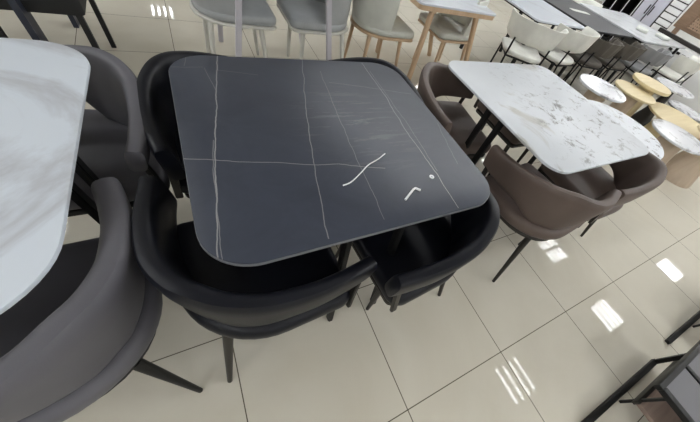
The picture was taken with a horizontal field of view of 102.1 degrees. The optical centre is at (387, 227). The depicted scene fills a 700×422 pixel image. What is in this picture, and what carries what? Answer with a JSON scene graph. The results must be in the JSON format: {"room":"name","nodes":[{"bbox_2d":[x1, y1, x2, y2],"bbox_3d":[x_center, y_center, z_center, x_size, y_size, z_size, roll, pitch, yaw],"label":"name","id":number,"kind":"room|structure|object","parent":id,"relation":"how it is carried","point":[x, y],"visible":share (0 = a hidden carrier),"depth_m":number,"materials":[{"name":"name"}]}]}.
{"room":"store","nodes":[
{"label":"store","id":0,"kind":"room"},
{"bbox_2d":[0,0,699,421],"bbox_3d":[0.841,-3.865,5.006,22.000,0.100,20.000,-15,61,-27],"label":"floor","id":1,"kind":"structure","parent":0,"point":[572,318],"depth_m":1.60,"materials":[{"name":"tile"}]},
{"bbox_2d":[7,0,79,41],"bbox_3d":[-2.522,-1.369,1.514,1.020,0.750,0.972,-15,61,-27],"label":"table","id":2,"kind":"object","parent":1,"relation":"on","point":[26,18],"visible":0.57,"depth_m":1.52,"materials":[{"name":"black metal"}]},
{"bbox_2d":[0,38,99,314],"bbox_3d":[-1.358,0.080,0.822,0.994,0.751,1.030,-12,60,-26],"label":"dining table","id":3,"kind":"object","parent":1,"relation":"on","point":[44,84],"visible":0.83,"depth_m":0.70,"materials":[{"name":"white stone"}]},
{"bbox_2d":[0,0,116,48],"bbox_3d":[-2.026,-1.416,1.582,0.440,0.950,0.550,-15,61,-27],"label":"dining chair","id":4,"kind":"object","parent":1,"relation":"on","point":[77,8],"visible":0.65,"depth_m":1.56,"materials":[{"name":"black metal"}]},
{"bbox_2d":[0,177,202,421],"bbox_3d":[-0.952,0.302,0.803,0.572,0.730,0.572,-17,61,-28],"label":"barrel chair","id":5,"kind":"object","parent":1,"relation":"on","point":[92,320],"visible":0.84,"depth_m":0.66,"materials":[{"name":"grey leather"}]},
{"bbox_2d":[65,45,169,216],"bbox_3d":[-1.190,-0.229,1.118,0.569,0.730,0.569,-15,61,-27],"label":"barrel chair","id":6,"kind":"object","parent":1,"relation":"on","point":[113,141],"visible":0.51,"depth_m":1.03,"materials":[{"name":"grey leather"}]},
{"bbox_2d":[137,51,223,198],"bbox_3d":[-0.722,-0.349,1.360,0.574,0.730,0.574,-15,61,-27],"label":"barrel chair","id":7,"kind":"object","parent":1,"relation":"on","point":[156,104],"visible":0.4,"depth_m":1.02,"materials":[{"name":"black leather"}]},
{"bbox_2d":[190,0,275,57],"bbox_3d":[-1.177,-1.622,2.109,0.556,0.802,0.561,-15,61,-27],"label":"tub chair","id":8,"kind":"object","parent":1,"relation":"on","point":[256,14],"visible":0.93,"depth_m":2.01,"materials":[{"name":"grey leather"}]},
{"bbox_2d":[131,175,377,382],"bbox_3d":[-0.464,0.162,1.066,0.574,0.730,0.574,-18,62,-28],"label":"barrel chair","id":9,"kind":"object","parent":1,"relation":"on","point":[231,302],"visible":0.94,"depth_m":0.82,"materials":[{"name":"black leather"}]},
{"bbox_2d":[218,0,331,59],"bbox_3d":[-0.934,-1.681,2.265,0.775,0.752,1.000,-15,61,-27],"label":"table","id":10,"kind":"object","parent":1,"relation":"on","point":[238,3],"visible":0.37,"depth_m":1.99,"materials":[{"name":"silver metal"}]},
{"bbox_2d":[277,0,351,58],"bbox_3d":[-0.610,-1.770,2.404,0.556,0.802,0.561,-15,61,-27],"label":"tub chair","id":11,"kind":"object","parent":1,"relation":"on","point":[303,17],"visible":0.8,"depth_m":2.26,"materials":[{"name":"grey leather"}]},
{"bbox_2d":[169,55,489,321],"bbox_3d":[-0.293,-0.164,1.351,0.982,0.751,0.974,-15,61,-27],"label":"dining table","id":12,"kind":"object","parent":1,"relation":"on","point":[270,147],"visible":0.96,"depth_m":0.95,"materials":[{"name":"black stone"}]},
{"bbox_2d":[343,153,384,185],"bbox_3d":[-0.076,-0.201,0.963,0.013,0.004,0.240,35,52,9],"label":"cable tie","id":13,"kind":"object","parent":12,"relation":"on","point":[384,153],"visible":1,"depth_m":0.95,"materials":[{"name":"white plastic"}]},
{"bbox_2d":[405,187,420,199],"bbox_3d":[0.080,-0.116,0.950,0.023,0.007,0.085,43,54,15],"label":"key","id":14,"kind":"object","parent":12,"relation":"on","point":[414,188],"visible":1,"depth_m":0.95,"materials":[{"name":"silver metal"}]},
{"bbox_2d":[327,57,423,102],"bbox_3d":[-0.177,-0.512,1.658,0.574,0.730,0.574,-15,61,-27],"label":"barrel chair","id":15,"kind":"object","parent":1,"relation":"on","point":[352,59],"visible":0.12,"depth_m":1.53,"materials":[{"name":"black leather"}]},
{"bbox_2d":[344,0,413,66],"bbox_3d":[-0.097,-1.905,2.671,0.556,0.802,0.561,-15,61,-27],"label":"tub chair","id":16,"kind":"object","parent":1,"relation":"on","point":[379,19],"visible":0.99,"depth_m":2.48,"materials":[{"name":"beige leather"}]},
{"bbox_2d":[335,192,499,311],"bbox_3d":[0.070,0.067,1.311,0.574,0.730,0.574,-20,63,-29],"label":"barrel chair","id":17,"kind":"object","parent":1,"relation":"on","point":[429,253],"visible":0.6,"depth_m":1.11,"materials":[{"name":"black leather"}]},
{"bbox_2d":[375,0,495,80],"bbox_3d":[0.387,-2.054,2.973,0.928,0.756,0.880,-15,61,-27],"label":"table","id":18,"kind":"object","parent":1,"relation":"on","point":[467,8],"visible":0.82,"depth_m":2.59,"materials":[{"name":"beige wood"}]},
{"bbox_2d":[412,0,489,61],"bbox_3d":[0.660,-2.157,3.105,0.556,0.802,0.561,-15,61,-27],"label":"tub chair","id":19,"kind":"object","parent":1,"relation":"on","point":[446,28],"visible":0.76,"depth_m":2.97,"materials":[{"name":"beige leather"}]},
{"bbox_2d":[417,62,490,159],"bbox_3d":[0.377,-0.633,1.929,0.574,0.730,0.574,-8,58,-23],"label":"barrel chair","id":20,"kind":"object","parent":1,"relation":"on","point":[436,79],"visible":0.52,"depth_m":1.81,"materials":[{"name":"brown leather"}]},
{"bbox_2d":[474,99,528,175],"bbox_3d":[1.001,-0.813,2.266,0.574,0.730,0.574,-15,61,-27],"label":"barrel chair","id":21,"kind":"object","parent":1,"relation":"on","point":[504,133],"visible":0.1,"depth_m":2.12,"materials":[{"name":"black metal"}]},
{"bbox_2d":[459,0,584,70],"bbox_3d":[1.712,-2.531,3.758,0.940,0.752,1.050,-15,61,-27],"label":"dining table","id":22,"kind":"object","parent":1,"relation":"on","point":[539,11],"visible":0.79,"depth_m":3.34,"materials":[{"name":"white stone"}]},
{"bbox_2d":[490,8,568,65],"bbox_3d":[1.508,-1.963,3.252,0.622,0.780,0.522,18,51,-5],"label":"chair","id":23,"kind":"object","parent":1,"relation":"on","point":[535,36],"visible":0.98,"depth_m":2.94,"materials":[{"name":"white leather"}]},
{"bbox_2d":[448,60,648,173],"bbox_3d":[0.884,-0.522,2.000,1.000,0.751,0.997,-15,61,-27],"label":"dining table","id":24,"kind":"object","parent":1,"relation":"on","point":[562,129],"visible":0.88,"depth_m":1.64,"materials":[{"name":"stone"}]},
{"bbox_2d":[482,145,621,281],"bbox_3d":[0.827,-0.124,1.699,0.574,0.730,0.574,-21,63,-30],"label":"barrel chair","id":25,"kind":"object","parent":1,"relation":"on","point":[535,208],"visible":0.88,"depth_m":1.42,"materials":[{"name":"brown leather"}]},
{"bbox_2d":[521,23,600,81],"bbox_3d":[2.071,-2.097,3.535,0.622,0.780,0.522,-20,63,-29],"label":"chair","id":26,"kind":"object","parent":1,"relation":"on","point":[574,41],"visible":0.77,"depth_m":3.24,"materials":[{"name":"white leather"}]},
{"bbox_2d":[505,0,632,76],"bbox_3d":[2.645,-2.848,4.297,1.080,0.752,1.290,-15,61,-27],"label":"dining table","id":27,"kind":"object","parent":1,"relation":"on","point":[602,26],"visible":0.61,"depth_m":3.90,"materials":[{"name":"grey stone"}]},
{"bbox_2d":[570,8,589,14],"bbox_3d":[2.760,-3.101,4.037,0.420,0.002,0.100,-10,58,-24],"label":"paper sheet","id":28,"kind":"object","parent":27,"relation":"on","point":[570,8],"visible":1,"depth_m":4.03,"materials":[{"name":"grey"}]},
{"bbox_2d":[571,0,602,30],"bbox_3d":[3.308,-3.626,5.071,0.622,0.780,0.522,3,54,-16],"label":"chair","id":29,"kind":"object","parent":1,"relation":"on","point":[590,2],"visible":0.11,"depth_m":4.95,"materials":[{"name":"white leather"}]},
{"bbox_2d":[563,38,623,85],"bbox_3d":[2.610,-2.197,3.814,0.557,0.735,0.529,-5,57,-21],"label":"chair","id":30,"kind":"object","parent":1,"relation":"on","point":[601,48],"visible":0.73,"depth_m":3.58,"materials":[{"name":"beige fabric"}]},
{"bbox_2d":[579,74,625,102],"bbox_3d":[2.146,-1.286,3.105,0.510,0.550,0.510,-15,61,-27],"label":"side table","id":31,"kind":"object","parent":1,"relation":"on","point":[599,89],"visible":0.45,"depth_m":2.88,"materials":[{"name":"stone"}]},
{"bbox_2d":[538,152,667,236],"bbox_3d":[1.339,-0.273,1.977,0.574,0.730,0.574,-15,61,-27],"label":"barrel chair","id":32,"kind":"object","parent":1,"relation":"on","point":[635,178],"visible":0.44,"depth_m":1.81,"materials":[{"name":"brown leather"}]},
{"bbox_2d":[567,37,647,100],"bbox_3d":[3.139,-2.317,4.076,0.557,0.735,0.529,-10,58,-24],"label":"chair","id":33,"kind":"object","parent":1,"relation":"on","point":[631,52],"visible":0.73,"depth_m":3.83,"materials":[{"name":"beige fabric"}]},
{"bbox_2d":[600,0,643,41],"bbox_3d":[4.962,-4.675,5.923,0.326,1.500,0.710,-15,61,-27],"label":"shelf unit","id":34,"kind":"object","parent":1,"relation":"on","point":[628,7],"visible":0.27,"depth_m":5.97,"materials":[{"name":"black metal"}]},
{"bbox_2d":[589,100,663,159],"bbox_3d":[1.858,-0.679,2.563,0.800,0.550,0.800,-15,61,-27],"label":"coffee table","id":35,"kind":"object","parent":1,"relation":"on","point":[632,126],"visible":0.13,"depth_m":2.43,"materials":[{"name":"stone"}]},
{"bbox_2d":[609,79,655,113],"bbox_3d":[2.848,-1.456,3.493,0.500,0.500,0.500,-15,61,-27],"label":"side table","id":36,"kind":"object","parent":1,"relation":"on","point":[632,92],"visible":0.47,"depth_m":3.31,"materials":[{"name":"yellow wood"}]},
{"bbox_2d":[580,3,685,81],"bbox_3d":[3.945,-3.098,4.907,1.570,0.752,1.290,-15,61,-27],"label":"dining table","id":37,"kind":"object","parent":1,"relation":"on","point":[623,21],"visible":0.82,"depth_m":4.48,"materials":[{"name":"white stone"}]},
{"bbox_2d":[636,25,648,33],"bbox_3d":[4.036,-3.139,4.457,0.180,0.040,0.280,41,53,13],"label":"folded cloth","id":38,"kind":"object","parent":37,"relation":"on","point":[640,28],"visible":1,"depth_m":4.39,"materials":[{"name":"white fabric"}]},
{"bbox_2d":[655,33,670,40],"bbox_3d":[4.460,-3.088,4.558,0.280,0.040,0.180,-20,63,-29],"label":"folded cloth","id":39,"kind":"object","parent":37,"relation":"on","point":[659,35],"visible":1,"depth_m":4.50,"materials":[{"name":"white fabric"}]},
{"bbox_2d":[599,44,673,83],"bbox_3d":[3.753,-2.388,4.329,0.557,0.735,0.529,-10,58,-24],"label":"chair","id":40,"kind":"object","parent":1,"relation":"on","point":[652,57],"visible":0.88,"depth_m":4.04,"materials":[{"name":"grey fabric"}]},
{"bbox_2d":[581,340,699,421],"bbox_3d":[1.468,1.039,1.312,0.860,0.320,0.680,-13,60,-26],"label":"table","id":41,"kind":"object","parent":1,"relation":"on","point":[674,395],"visible":1,"depth_m":1.38,"materials":[{"name":"black metal"}]},
{"bbox_2d":[637,389,681,421],"bbox_3d":[1.574,1.046,1.377,0.500,0.025,0.560,-13,60,-26],"label":"shelf","id":42,"kind":"object","parent":41,"relation":"attached to","point":[659,411],"depth_m":1.39,"materials":[{"name":"brown wood"}]},
{"bbox_2d":[613,0,673,58],"bbox_3d":[5.281,-4.254,5.651,0.470,1.600,0.440,-15,61,-27],"label":"cabinet","id":43,"kind":"object","parent":1,"relation":"on","point":[648,12],"visible":0.2,"depth_m":5.51,"materials":[{"name":"grey metal"}]},
{"bbox_2d":[626,72,670,116],"bbox_3d":[3.172,-1.604,3.663,0.480,0.570,0.480,-15,61,-27],"label":"side table","id":44,"kind":"object","parent":1,"relation":"on","point":[650,85],"visible":0.55,"depth_m":3.44,"materials":[{"name":"yellow wood"}]},
{"bbox_2d":[625,27,699,114],"bbox_3d":[5.383,-2.708,5.080,0.506,0.760,2.100,-15,61,-27],"label":"bed","id":45,"kind":"object","parent":1,"relation":"on","point":[692,84],"visible":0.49,"depth_m":4.97,"materials":[{"name":"white paint"}]},
{"bbox_2d":[631,77,693,125],"bbox_3d":[3.732,-1.691,3.924,0.500,0.550,0.500,-15,61,-27],"label":"side table","id":46,"kind":"object","parent":1,"relation":"on","point":[644,116],"visible":0.65,"depth_m":3.81,"materials":[{"name":"stone"}]},
{"bbox_2d":[635,55,699,103],"bbox_3d":[4.585,-2.448,4.642,0.620,0.740,0.521,-20,63,-29],"label":"chair","id":47,"kind":"object","parent":1,"relation":"on","point":[684,65],"visible":0.91,"depth_m":4.35,"materials":[{"name":"white leather"}]},
{"bbox_2d":[643,102,699,140],"bbox_3d":[3.464,-1.172,3.542,0.760,0.410,0.760,-15,61,-27],"label":"side table","id":48,"kind":"object","parent":1,"relation":"on","point":[660,110],"visible":0.35,"depth_m":3.41,"materials":[{"name":"yellow wood"}]},
{"bbox_2d":[651,0,692,30],"bbox_3d":[5.265,-3.882,5.435,0.060,1.500,0.260,-15,61,-27],"label":"rack","id":49,"kind":"object","parent":1,"relation":"on","point":[673,11],"visible":0.44,"depth_m":5.26,"materials":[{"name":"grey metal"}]},
{"bbox_2d":[652,119,699,164],"bbox_3d":[2.786,-0.750,2.944,0.540,0.510,0.540,-15,61,-27],"label":"side table","id":50,"kind":"object","parent":1,"relation":"on","point":[672,138],"visible":0.47,"depth_m":2.75,"materials":[{"name":"stone"}]},
{"bbox_2d":[664,310,699,343],"bbox_3d":[2.358,0.806,1.775,0.860,0.320,0.680,-13,60,-26],"label":"table","id":51,"kind":"object","parent":1,"relation":"on","point":[693,319],"visible":1,"depth_m":1.93,"materials":[{"name":"black metal"}]},
{"bbox_2d":[665,124,699,188],"bbox_3d":[3.498,-0.779,3.185,0.540,0.530,0.540,-15,61,-27],"label":"side table","id":52,"kind":"object","parent":1,"relation":"on","point":[683,169],"visible":0.67,"depth_m":3.20,"materials":[{"name":"beige wood"},{"name":"marble"}]},
{"bbox_2d":[668,100,699,121],"bbox_3d":[4.092,-1.531,4.045,0.480,0.360,0.480,-15,61,-27],"label":"side table","id":53,"kind":"object","parent":1,"relation":"on","point":[688,111],"visible":0.32,"depth_m":3.89,"materials":[{"name":"stone"}]},
{"bbox_2d":[671,0,699,39],"bbox_3d":[5.707,-3.167,4.921,0.082,1.700,1.600,-15,61,-27],"label":"headboard","id":54,"kind":"object","parent":1,"relation":"on","point":[689,22],"visible":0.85,"depth_m":5.07,"materials":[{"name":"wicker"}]},
{"bbox_2d":[600,0,699,47],"bbox_3d":[10.809,-7.313,8.691,0.100,3.200,20.000,-15,61,-27],"label":"wall","id":55,"kind":"structure","parent":0,"point":[680,33],"depth_m":9.75,"materials":[{"name":"white paint"}]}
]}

